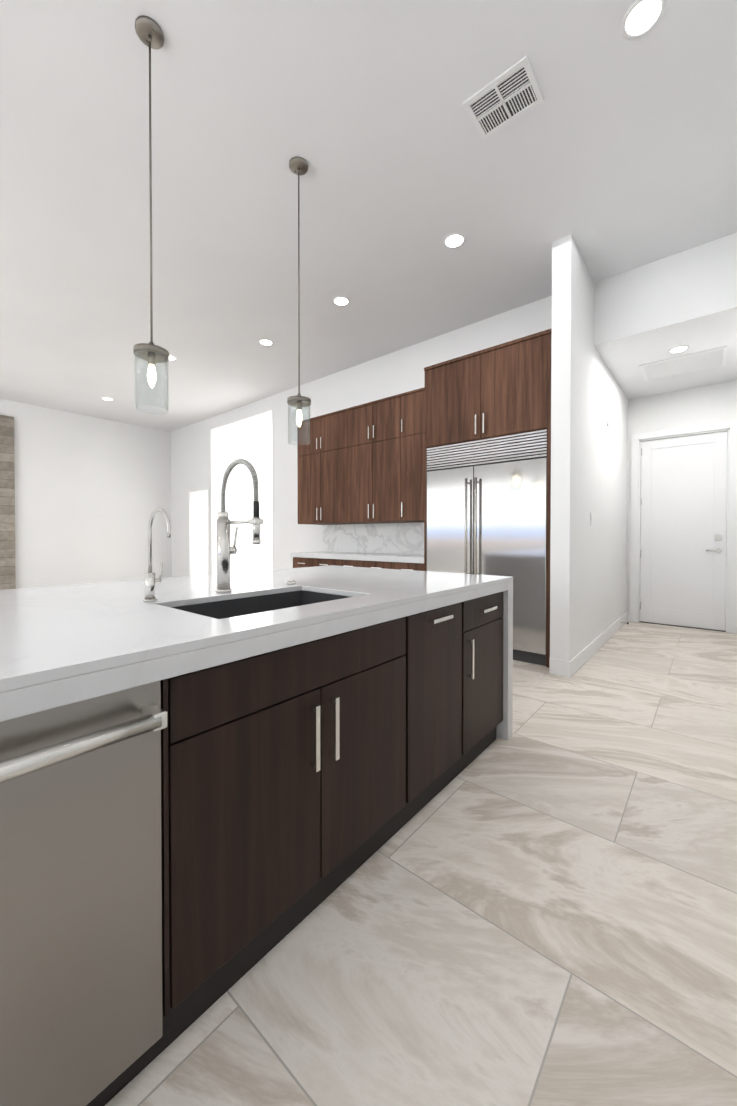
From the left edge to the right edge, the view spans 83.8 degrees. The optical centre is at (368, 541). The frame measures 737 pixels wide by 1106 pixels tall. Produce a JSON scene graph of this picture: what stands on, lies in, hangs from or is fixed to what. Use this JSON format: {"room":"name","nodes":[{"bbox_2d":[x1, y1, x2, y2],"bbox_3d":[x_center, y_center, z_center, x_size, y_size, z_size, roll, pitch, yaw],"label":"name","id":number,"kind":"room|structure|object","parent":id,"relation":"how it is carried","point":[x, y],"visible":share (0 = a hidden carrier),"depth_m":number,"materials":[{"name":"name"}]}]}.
{"room":"kitchen","nodes":[
{"label":"kitchen","id":0,"kind":"room"},
{"bbox_2d":[0,399,171,588],"bbox_3d":[-7.471,-0.724,6.336,0.150,3.600,10.550,1,1,40],"label":"wall","id":1,"kind":"structure","parent":0,"point":[92,494],"depth_m":8.32,"materials":[{"name":"paint"}]},
{"bbox_2d":[0,415,15,589],"bbox_3d":[-6.998,-0.578,6.723,0.080,3.300,1.850,1,1,40],"label":"cladding","id":2,"kind":"object","parent":1,"relation":"attached to","point":[7,529],"visible":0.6,"depth_m":7.33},
{"bbox_2d":[0,0,736,432],"bbox_3d":[-3.054,-2.252,3.594,10.420,0.720,12.050,1,1,40],"label":"ceiling","id":3,"kind":"structure","parent":0,"point":[614,152],"depth_m":2.84,"materials":[{"name":"paint"}]},
{"bbox_2d":[102,397,112,400],"bbox_3d":[-4.642,-2.530,7.302,0.178,0.006,0.178,1,1,40],"label":"recessed light","id":4,"kind":"object","parent":3,"relation":"in","point":[107,398],"visible":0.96,"depth_m":7.28,"materials":[{"name":"paint"}]},
{"bbox_2d":[133,15,168,413],"bbox_3d":[-1.062,-1.558,2.004,0.156,1.829,0.156,1,1,40],"label":"pendant light","id":5,"kind":"object","parent":3,"relation":"hanging from","point":[149,32],"visible":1,"depth_m":2.00,"materials":[{"name":"clear glass"}]},
{"bbox_2d":[169,355,176,360],"bbox_3d":[-2.722,-2.511,5.618,0.178,0.006,0.178,1,1,40],"label":"recessed light","id":6,"kind":"object","parent":3,"relation":"in","point":[172,358],"visible":0.42,"depth_m":5.64,"materials":[{"name":"paint"}]},
{"bbox_2d":[259,339,272,345],"bbox_3d":[-1.291,-2.506,5.177,0.178,0.006,0.178,1,1,40],"label":"recessed light","id":7,"kind":"object","parent":3,"relation":"in","point":[266,342],"visible":1,"depth_m":5.18,"materials":[{"name":"paint"}]},
{"bbox_2d":[287,156,310,444],"bbox_3d":[-0.461,-1.567,2.721,0.156,1.829,0.156,1,1,40],"label":"pendant light","id":8,"kind":"object","parent":3,"relation":"hanging from","point":[298,166],"visible":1,"depth_m":2.71,"materials":[{"name":"clear glass"}]},
{"bbox_2d":[333,296,349,305],"bbox_3d":[-0.284,-2.496,4.273,0.178,0.006,0.178,1,1,40],"label":"recessed light","id":9,"kind":"object","parent":3,"relation":"in","point":[341,301],"visible":1,"depth_m":4.27,"materials":[{"name":"paint"}]},
{"bbox_2d":[443,233,464,248],"bbox_3d":[0.710,-2.486,3.401,0.178,0.006,0.178,1,1,40],"label":"recessed light","id":10,"kind":"object","parent":3,"relation":"in","point":[453,240],"visible":1,"depth_m":3.40,"materials":[{"name":"paint"}]},
{"bbox_2d":[462,55,543,140],"bbox_3d":[0.758,-2.472,2.313,0.360,0.009,0.280,1,1,40],"label":"ceiling vent","id":11,"kind":"object","parent":3,"relation":"in","point":[510,95],"visible":1,"depth_m":2.30,"materials":[{"name":"metal"}]},
{"bbox_2d":[621,0,665,39],"bbox_3d":[1.292,-2.469,1.934,0.178,0.006,0.178,1,1,40],"label":"recessed light","id":12,"kind":"object","parent":3,"relation":"in","point":[641,18],"visible":1,"depth_m":1.94,"materials":[{"name":"paint"}]},
{"bbox_2d":[668,345,688,352],"bbox_3d":[3.061,-1.893,4.056,0.168,0.006,0.168,1,1,40],"label":"recessed light","id":13,"kind":"object","parent":3,"relation":"in","point":[678,349],"visible":1,"depth_m":4.05,"materials":[{"name":"paint"}]},
{"bbox_2d":[639,346,726,380],"bbox_3d":[3.379,-1.896,4.424,0.720,0.008,0.560,1,1,40],"label":"access panel","id":14,"kind":"object","parent":3,"relation":"in","point":[703,360],"visible":0.98,"depth_m":4.40,"materials":[{"name":"paint"}]},
{"bbox_2d":[172,282,583,653],"bbox_3d":[-1.242,-0.730,6.895,8.680,3.600,0.150,1,1,40],"label":"wall","id":15,"kind":"structure","parent":0,"point":[201,455],"depth_m":7.04,"materials":[{"name":"paint"}]},
{"bbox_2d":[297,409,346,523],"bbox_3d":[-0.480,-0.980,5.807,0.980,1.465,0.527,1,1,40],"label":"upper cabinet","id":16,"kind":"object","parent":15,"relation":"attached to","point":[321,462],"depth_m":5.57,"materials":[{"name":"brown wood"}]},
{"bbox_2d":[347,394,398,523],"bbox_3d":[0.217,-0.974,5.223,0.839,1.465,0.527,1,1,40],"label":"upper cabinet","id":17,"kind":"object","parent":15,"relation":"attached to","point":[372,427],"depth_m":5.01,"materials":[{"name":"brown wood"}]},
{"bbox_2d":[323,522,423,554],"bbox_3d":[0.157,-0.040,5.615,2.219,0.408,0.020,1,1,40],"label":"backsplash","id":18,"kind":"structure","parent":15,"relation":"attached to","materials":[{"name":"stone"}]},
{"bbox_2d":[399,388,422,523],"bbox_3d":[0.691,-0.969,4.825,0.399,1.465,0.527,1,1,40],"label":"upper cabinet","id":19,"kind":"object","parent":15,"relation":"attached to","point":[411,402],"depth_m":4.66,"materials":[{"name":"brown wood"}]},
{"bbox_2d":[423,329,551,447],"bbox_3d":[1.297,-1.425,4.234,1.241,0.850,0.647,1,1,40],"label":"upper cabinet","id":20,"kind":"object","parent":15,"relation":"attached to","point":[505,387],"depth_m":3.92,"materials":[{"name":"brown wood"}]},
{"bbox_2d":[105,621,736,1105],"bbox_3d":[-3.054,1.157,3.633,10.420,0.100,12.050,1,1,40],"label":"floor","id":21,"kind":"structure","parent":0,"point":[537,907],"depth_m":1.18,"materials":[{"name":"tile"}]},
{"bbox_2d":[0,574,512,1105],"bbox_3d":[-0.902,0.708,1.400,1.520,0.849,3.700,1,1,40],"label":"kitchen island","id":22,"kind":"object","parent":21,"relation":"on","point":[214,788],"depth_m":0.96,"materials":[{"name":"brown wood"}]},
{"bbox_2d":[0,681,166,1105],"bbox_3d":[-0.824,0.671,0.812,0.646,0.787,0.594,1,1,40],"label":"dishwasher","id":23,"kind":"object","parent":22,"relation":"in","point":[83,771],"depth_m":0.76,"materials":[{"name":"silver metal"}]},
{"bbox_2d":[143,508,170,601],"bbox_3d":[-0.714,0.049,1.419,0.178,0.326,0.066,1,1,40],"label":"faucet","id":24,"kind":"object","parent":22,"relation":"on","point":[150,580],"depth_m":1.44,"materials":[{"name":"silver metal"}]},
{"bbox_2d":[0,570,331,605],"bbox_3d":[-1.504,0.254,1.821,0.049,0.048,3.680,1,1,40],"label":"island countertop","id":25,"kind":"structure","parent":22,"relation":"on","point":[33,595],"depth_m":1.82,"materials":[{"name":"white stone"}]},
{"bbox_2d":[215,458,263,592],"bbox_3d":[-0.507,-0.059,1.639,0.282,0.537,0.092,1,1,40],"label":"faucet","id":26,"kind":"object","parent":22,"relation":"on","point":[224,550],"depth_m":1.68,"materials":[{"name":"silver metal"}]},
{"bbox_2d":[0,582,507,713],"bbox_3d":[-0.416,0.265,0.909,0.050,0.048,3.680,1,1,40],"label":"island countertop","id":27,"kind":"structure","parent":22,"relation":"on","point":[21,693],"depth_m":0.90,"materials":[{"name":"white stone"}]},
{"bbox_2d":[170,590,349,618],"bbox_3d":[-0.364,0.359,1.532,0.444,0.250,0.684,1,1,40],"label":"sink","id":28,"kind":"object","parent":22,"relation":"in","point":[223,607],"depth_m":1.72,"materials":[{"name":"metal"}]},
{"bbox_2d":[291,556,314,567],"bbox_3d":[-0.715,0.651,5.964,0.443,0.859,0.617,1,1,40],"label":"base cabinet","id":29,"kind":"object","parent":21,"relation":"on","point":[298,561],"depth_m":5.73,"materials":[{"name":"brown wood"}]},
{"bbox_2d":[315,560,338,565],"bbox_3d":[-0.375,0.654,5.679,0.444,0.859,0.617,1,1,40],"label":"base cabinet","id":30,"kind":"object","parent":21,"relation":"on","point":[317,562],"depth_m":5.42,"materials":[{"name":"brown wood"}]},
{"bbox_2d":[339,560,362,566],"bbox_3d":[-0.035,0.658,5.394,0.444,0.859,0.617,1,1,40],"label":"base cabinet","id":31,"kind":"object","parent":21,"relation":"on","point":[354,563],"depth_m":5.14,"materials":[{"name":"brown wood"}]},
{"bbox_2d":[291,552,422,563],"bbox_3d":[-0.048,0.197,5.380,2.228,0.060,0.647,1,1,40],"label":"countertop","id":32,"kind":"structure","parent":31,"relation":"on","point":[391,557],"depth_m":5.20,"materials":[{"name":"white stone"}]},
{"bbox_2d":[363,560,390,568],"bbox_3d":[0.305,0.661,5.108,0.444,0.859,0.617,1,1,40],"label":"base cabinet","id":33,"kind":"object","parent":21,"relation":"on","point":[383,564],"depth_m":4.87,"materials":[{"name":"brown wood"}]},
{"bbox_2d":[391,564,422,570],"bbox_3d":[0.645,0.664,4.824,0.443,0.859,0.617,1,1,40],"label":"base cabinet","id":34,"kind":"object","parent":21,"relation":"on","point":[417,567],"depth_m":4.58,"materials":[{"name":"brown wood"}]},
{"bbox_2d":[423,428,550,667],"bbox_3d":[1.297,0.052,4.251,1.233,2.096,0.647,1,1,40],"label":"fridge","id":35,"kind":"object","parent":21,"relation":"on","point":[452,458],"depth_m":3.87,"materials":[{"name":"silver metal"}]},
{"bbox_2d":[548,234,575,660],"bbox_3d":[1.586,-0.690,3.396,0.150,3.600,0.002,1,1,40],"label":"wall","id":36,"kind":"structure","parent":0,"point":[562,301],"depth_m":3.39,"materials":[{"name":"paint"}]},
{"bbox_2d":[580,286,627,649],"bbox_3d":[2.880,-0.708,4.940,0.150,3.600,2.090,1,1,40],"label":"wall","id":37,"kind":"structure","parent":0,"point":[603,448],"depth_m":4.27,"materials":[{"name":"paint"}]},
{"bbox_2d":[590,512,592,524],"bbox_3d":[2.134,-0.216,3.929,0.010,0.120,0.070,1,1,40],"label":"light switch","id":38,"kind":"object","parent":37,"relation":"attached to","point":[591,518],"visible":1,"depth_m":3.92,"materials":[{"name":"paint"}]},
{"bbox_2d":[567,612,628,676],"bbox_3d":[2.581,1.033,4.471,0.020,0.130,2.924,1,1,40],"label":"baseboard","id":39,"kind":"structure","parent":37,"relation":"attached to","point":[572,666],"depth_m":4.03,"materials":[{"name":"paint"}]},
{"bbox_2d":[594,232,736,344],"bbox_3d":[2.676,-2.192,3.558,1.290,0.600,0.004,1,1,40],"label":"wall","id":40,"kind":"structure","parent":0,"point":[694,282],"depth_m":3.60,"materials":[{"name":"paint"}]},
{"bbox_2d":[628,380,736,611],"bbox_3d":[4.059,-0.411,5.221,1.260,3.000,0.150,1,1,40],"label":"wall","id":41,"kind":"structure","parent":0,"point":[713,403],"depth_m":5.21,"materials":[{"name":"paint"}]},
{"bbox_2d":[640,431,726,630],"bbox_3d":[3.974,-0.127,5.227,0.872,2.407,0.106,1,1,40],"label":"hall door","id":42,"kind":"structure","parent":41,"relation":"in","point":[683,501],"depth_m":5.22,"materials":[{"name":"paint"}]},
{"bbox_2d":[630,420,736,633],"bbox_3d":[4.001,-0.176,5.256,1.090,2.530,0.176,1,1,40],"label":"door frame","id":43,"kind":"structure","parent":41,"relation":"attached to","point":[730,427],"depth_m":5.09,"materials":[{"name":"paint"}]}
]}

